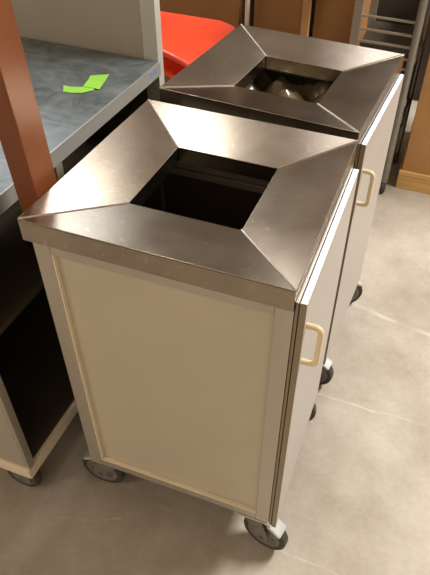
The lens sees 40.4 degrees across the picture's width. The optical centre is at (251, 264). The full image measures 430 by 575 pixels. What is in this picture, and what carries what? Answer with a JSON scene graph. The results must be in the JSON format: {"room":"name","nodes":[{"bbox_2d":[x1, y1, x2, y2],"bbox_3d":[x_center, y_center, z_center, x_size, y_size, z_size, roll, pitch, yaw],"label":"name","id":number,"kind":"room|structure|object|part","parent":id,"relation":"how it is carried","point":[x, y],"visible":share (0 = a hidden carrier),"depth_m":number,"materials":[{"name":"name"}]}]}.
{"room":"cafeteria","nodes":[
{"label":"cafeteria","id":0,"kind":"room"},
{"bbox_2d":[0,99,429,574],"bbox_3d":[0.078,-1.321,3.947,11.000,0.100,12.100,14,42,13],"label":"floor","id":1,"kind":"structure","parent":0,"point":[357,499],"depth_m":1.62,"materials":[{"name":"concrete"}]},
{"bbox_2d":[0,0,56,246],"bbox_3d":[-0.395,-0.742,0.559,0.176,3.459,0.074,0,41,-4],"label":"steel column","id":2,"kind":"structure","parent":1,"relation":"on","point":[23,141],"depth_m":0.98,"materials":[{"name":"red paint"}]},
{"bbox_2d":[0,0,164,486],"bbox_3d":[-0.727,-0.154,1.592,0.695,1.190,0.905,14,42,13],"label":"cart","id":3,"kind":"object","parent":1,"relation":"on","point":[65,42],"visible":0.63,"depth_m":1.58,"materials":[{"name":"laminate"}]},
{"bbox_3d":[-0.873,0.171,1.335,0.664,0.708,0.016,14,42,13],"label":"panel","id":4,"kind":"part","parent":3,"relation":"part of","materials":[{"name":"beige"}]},
{"bbox_3d":[-0.741,0.185,1.893,0.675,0.042,0.898,14,42,13],"label":"frame","id":5,"kind":"part","parent":3,"relation":"part of","materials":[{"name":"beige metal"}]},
{"bbox_3d":[-0.719,-0.170,1.580,0.656,0.016,0.838,14,42,13],"label":"shelf","id":6,"kind":"part","parent":3,"relation":"part of","materials":[{"name":"laminate"}]},
{"bbox_3d":[-0.600,-0.483,1.860,0.635,1.020,0.016,14,42,13],"label":"panel","id":7,"kind":"part","parent":3,"relation":"part of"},
{"bbox_2d":[0,37,157,192],"bbox_3d":[-0.718,-0.363,1.386,0.678,0.035,0.872,14,42,13],"label":"countertop","id":8,"kind":"structure","parent":3,"relation":"on","point":[51,66],"depth_m":1.50,"materials":[{"name":"stone"}]},
{"bbox_2d":[63,74,108,92],"bbox_3d":[-0.419,-0.461,1.484,0.118,0.003,0.095,-8,42,-12],"label":"tape piece","id":9,"kind":"object","parent":3,"relation":"on","point":[94,81],"visible":1,"depth_m":1.48,"materials":[{"name":"green paper"}]},
{"bbox_2d":[163,56,184,77],"bbox_3d":[-0.578,-0.845,2.857,0.734,0.572,0.479,14,42,13],"label":"chair","id":10,"kind":"object","parent":1,"relation":"on","point":[171,68],"visible":0.02,"depth_m":2.52,"materials":[{"name":"red plastic"}]},
{"bbox_2d":[17,99,358,549],"bbox_3d":[-0.103,0.186,1.420,0.602,0.952,0.504,14,42,13],"label":"trash bin","id":11,"kind":"object","parent":1,"relation":"on","point":[190,262],"visible":1,"depth_m":1.13,"materials":[{"name":"metal"}]},
{"bbox_3d":[-0.254,-0.191,1.166,0.136,0.057,0.491,14,42,13],"label":"lid panel","id":12,"kind":"part","parent":11,"relation":"part of","materials":[{"name":"metal"}]},
{"bbox_3d":[-0.143,-0.040,0.999,0.489,0.057,0.138,14,42,13],"label":"lid panel","id":13,"kind":"part","parent":11,"relation":"part of","materials":[{"name":"metal"}]},
{"bbox_3d":[-0.168,0.280,1.222,0.414,0.683,0.008,14,42,13],"label":"panel","id":14,"kind":"part","parent":11,"relation":"part of","materials":[{"name":"beige laminate"}]},
{"bbox_3d":[-0.021,-0.195,1.336,0.390,0.041,0.019,14,42,13],"label":"rail","id":15,"kind":"part","parent":11,"relation":"part of","materials":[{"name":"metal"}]},
{"bbox_3d":[-0.028,-0.258,1.254,0.489,0.057,0.138,14,42,13],"label":"lid panel","id":16,"kind":"part","parent":11,"relation":"part of","materials":[{"name":"metal"}]},
{"bbox_3d":[0.082,-0.106,1.088,0.136,0.057,0.491,14,42,13],"label":"lid panel","id":17,"kind":"part","parent":11,"relation":"part of","materials":[{"name":"metal"}]},
{"bbox_3d":[0.102,0.136,0.977,0.033,0.101,0.011,14,42,13],"label":"handle","id":18,"kind":"part","parent":11,"relation":"part of","materials":[{"name":"beige plastic"}]},
{"bbox_3d":[0.135,0.215,1.295,0.011,0.751,0.418,14,42,13],"label":"door","id":19,"kind":"part","parent":11,"relation":"part of","materials":[{"name":"grey laminate"}]},
{"bbox_2d":[160,11,234,66],"bbox_3d":[-0.507,-0.817,2.761,0.734,0.662,0.476,14,42,13],"label":"chair","id":20,"kind":"object","parent":1,"relation":"on","point":[185,38],"visible":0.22,"depth_m":2.57,"materials":[{"name":"red plastic"}]},
{"bbox_2d":[159,0,254,82],"bbox_3d":[-0.604,-1.623,3.300,1.350,1.155,0.601,14,42,13],"label":"cardboard box","id":21,"kind":"object","parent":1,"relation":"on","point":[232,12],"visible":0.04,"depth_m":2.99,"materials":[{"name":"brown cardboard"}]},
{"bbox_2d":[245,0,249,25],"bbox_3d":[-0.017,-1.286,2.839,0.023,1.300,0.024,14,42,13],"label":"batten","id":22,"kind":"object","parent":1,"relation":"on","point":[247,2],"visible":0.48,"depth_m":2.87,"materials":[{"name":"beige wood"}]},
{"bbox_2d":[159,24,403,384],"bbox_3d":[0.085,-0.150,1.814,0.595,0.952,0.512,17,43,15],"label":"trash bin","id":23,"kind":"object","parent":1,"relation":"on","point":[360,104],"visible":0.41,"depth_m":1.51,"materials":[{"name":"metal"}]},
{"bbox_3d":[-0.064,-0.528,1.561,0.136,0.057,0.491,17,43,15],"label":"lid panel","id":24,"kind":"part","parent":23,"relation":"part of","materials":[{"name":"metal"}]},
{"bbox_3d":[0.032,-0.373,1.389,0.489,0.057,0.138,17,43,15],"label":"lid panel","id":25,"kind":"part","parent":23,"relation":"part of","materials":[{"name":"metal"}]},
{"bbox_2d":[245,71,331,103],"bbox_3d":[0.106,-0.419,1.582,0.380,0.096,0.330,17,43,15],"label":"plastic bag","id":26,"kind":"object","parent":23,"relation":"in","point":[280,86],"visible":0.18,"depth_m":1.66,"materials":[{"name":"black plastic"}]},
{"bbox_3d":[0.175,-0.318,1.924,0.414,0.683,0.008,17,43,15],"label":"panel","id":27,"kind":"part","parent":23,"relation":"part of","materials":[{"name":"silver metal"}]},
{"bbox_3d":[0.168,-0.585,1.638,0.489,0.057,0.138,17,43,15],"label":"lid panel","id":28,"kind":"part","parent":23,"relation":"part of","materials":[{"name":"metal"}]},
{"bbox_3d":[0.264,-0.429,1.466,0.136,0.057,0.491,17,43,15],"label":"lid panel","id":29,"kind":"part","parent":23,"relation":"part of","materials":[{"name":"metal"}]},
{"bbox_3d":[0.313,-0.105,1.670,0.011,0.751,0.418,17,43,15],"label":"door","id":30,"kind":"part","parent":23,"relation":"part of","materials":[{"name":"grey laminate"}]},
{"bbox_3d":[0.268,-0.178,1.362,0.033,0.101,0.011,17,43,15],"label":"handle","id":31,"kind":"part","parent":23,"relation":"part of","materials":[{"name":"beige plastic"}]},
{"bbox_2d":[254,0,315,36],"bbox_3d":[0.209,-1.373,3.100,0.255,1.105,0.471,14,42,13],"label":"cardboard box","id":32,"kind":"object","parent":1,"relation":"on","point":[277,15],"visible":0.09,"depth_m":2.92,"materials":[{"name":"brown cardboard"}]},
{"bbox_2d":[300,0,311,36],"bbox_3d":[0.268,-1.214,2.849,0.038,1.200,0.030,14,42,13],"label":"board","id":33,"kind":"object","parent":1,"relation":"on","point":[306,10],"visible":0.2,"depth_m":2.84,"materials":[{"name":"wood"}]},
{"bbox_2d":[312,0,370,45],"bbox_3d":[0.491,-1.318,3.091,0.220,1.055,0.471,14,42,13],"label":"wooden panel","id":34,"kind":"object","parent":1,"relation":"on","point":[332,18],"visible":0.13,"depth_m":2.90,"materials":[{"name":"brown wood"}]},
{"bbox_2d":[349,0,429,192],"bbox_3d":[0.622,-0.980,2.602,0.293,1.200,0.555,14,42,13],"label":"rack","id":35,"kind":"object","parent":1,"relation":"on","point":[404,12],"visible":0.51,"depth_m":2.56,"materials":[{"name":"grey metal"}]},
{"bbox_3d":[0.422,-0.883,2.434,0.035,1.140,0.035,14,42,13],"label":"post","id":36,"kind":"part","parent":35,"relation":"part of","materials":[{"name":"grey metal"}]},
{"bbox_3d":[0.581,-1.185,2.789,0.035,1.140,0.030,14,42,13],"label":"post","id":37,"kind":"part","parent":35,"relation":"part of","materials":[{"name":"grey metal"}]},
{"bbox_2d":[359,20,413,74],"bbox_3d":[0.610,-0.873,2.744,0.210,0.425,0.310,14,42,13],"label":"crate","id":38,"kind":"object","parent":35,"relation":"on","point":[379,25],"visible":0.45,"depth_m":2.57,"materials":[{"name":"black plastic"}]},
{"bbox_3d":[0.618,-1.023,2.612,0.210,0.025,0.310,14,42,13],"label":"lid","id":39,"kind":"part","parent":38,"relation":"part of","materials":[{"name":"grey metal"}]},
{"bbox_3d":[0.650,-0.823,2.379,0.031,1.140,0.032,14,42,13],"label":"post","id":40,"kind":"part","parent":35,"relation":"part of","materials":[{"name":"metal"}]},
{"bbox_3d":[0.766,-1.003,2.591,0.025,1.140,0.026,14,42,13],"label":"post","id":41,"kind":"part","parent":35,"relation":"part of","materials":[{"name":"grey metal"}]},
{"bbox_2d":[395,120,429,193],"bbox_3d":[1.129,-0.511,2.935,0.700,0.095,0.595,14,42,13],"label":"wooden base","id":42,"kind":"object","parent":1,"relation":"on","point":[409,180],"visible":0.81,"depth_m":2.78,"materials":[{"name":"brown wood"}]},
{"bbox_2d":[402,55,429,174],"bbox_3d":[1.145,-0.851,2.637,0.680,0.809,0.575,14,42,13],"label":"wooden panel","id":43,"kind":"object","parent":42,"relation":"on","point":[417,156],"visible":1,"depth_m":2.64,"materials":[{"name":"brown wood"}]},
{"bbox_2d":[406,1,429,99],"bbox_3d":[1.239,-1.702,3.157,0.900,1.600,0.520,14,42,13],"label":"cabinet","id":44,"kind":"object","parent":1,"relation":"on","point":[426,53],"visible":0.02,"depth_m":3.41,"materials":[{"name":"black metal"}]}
]}

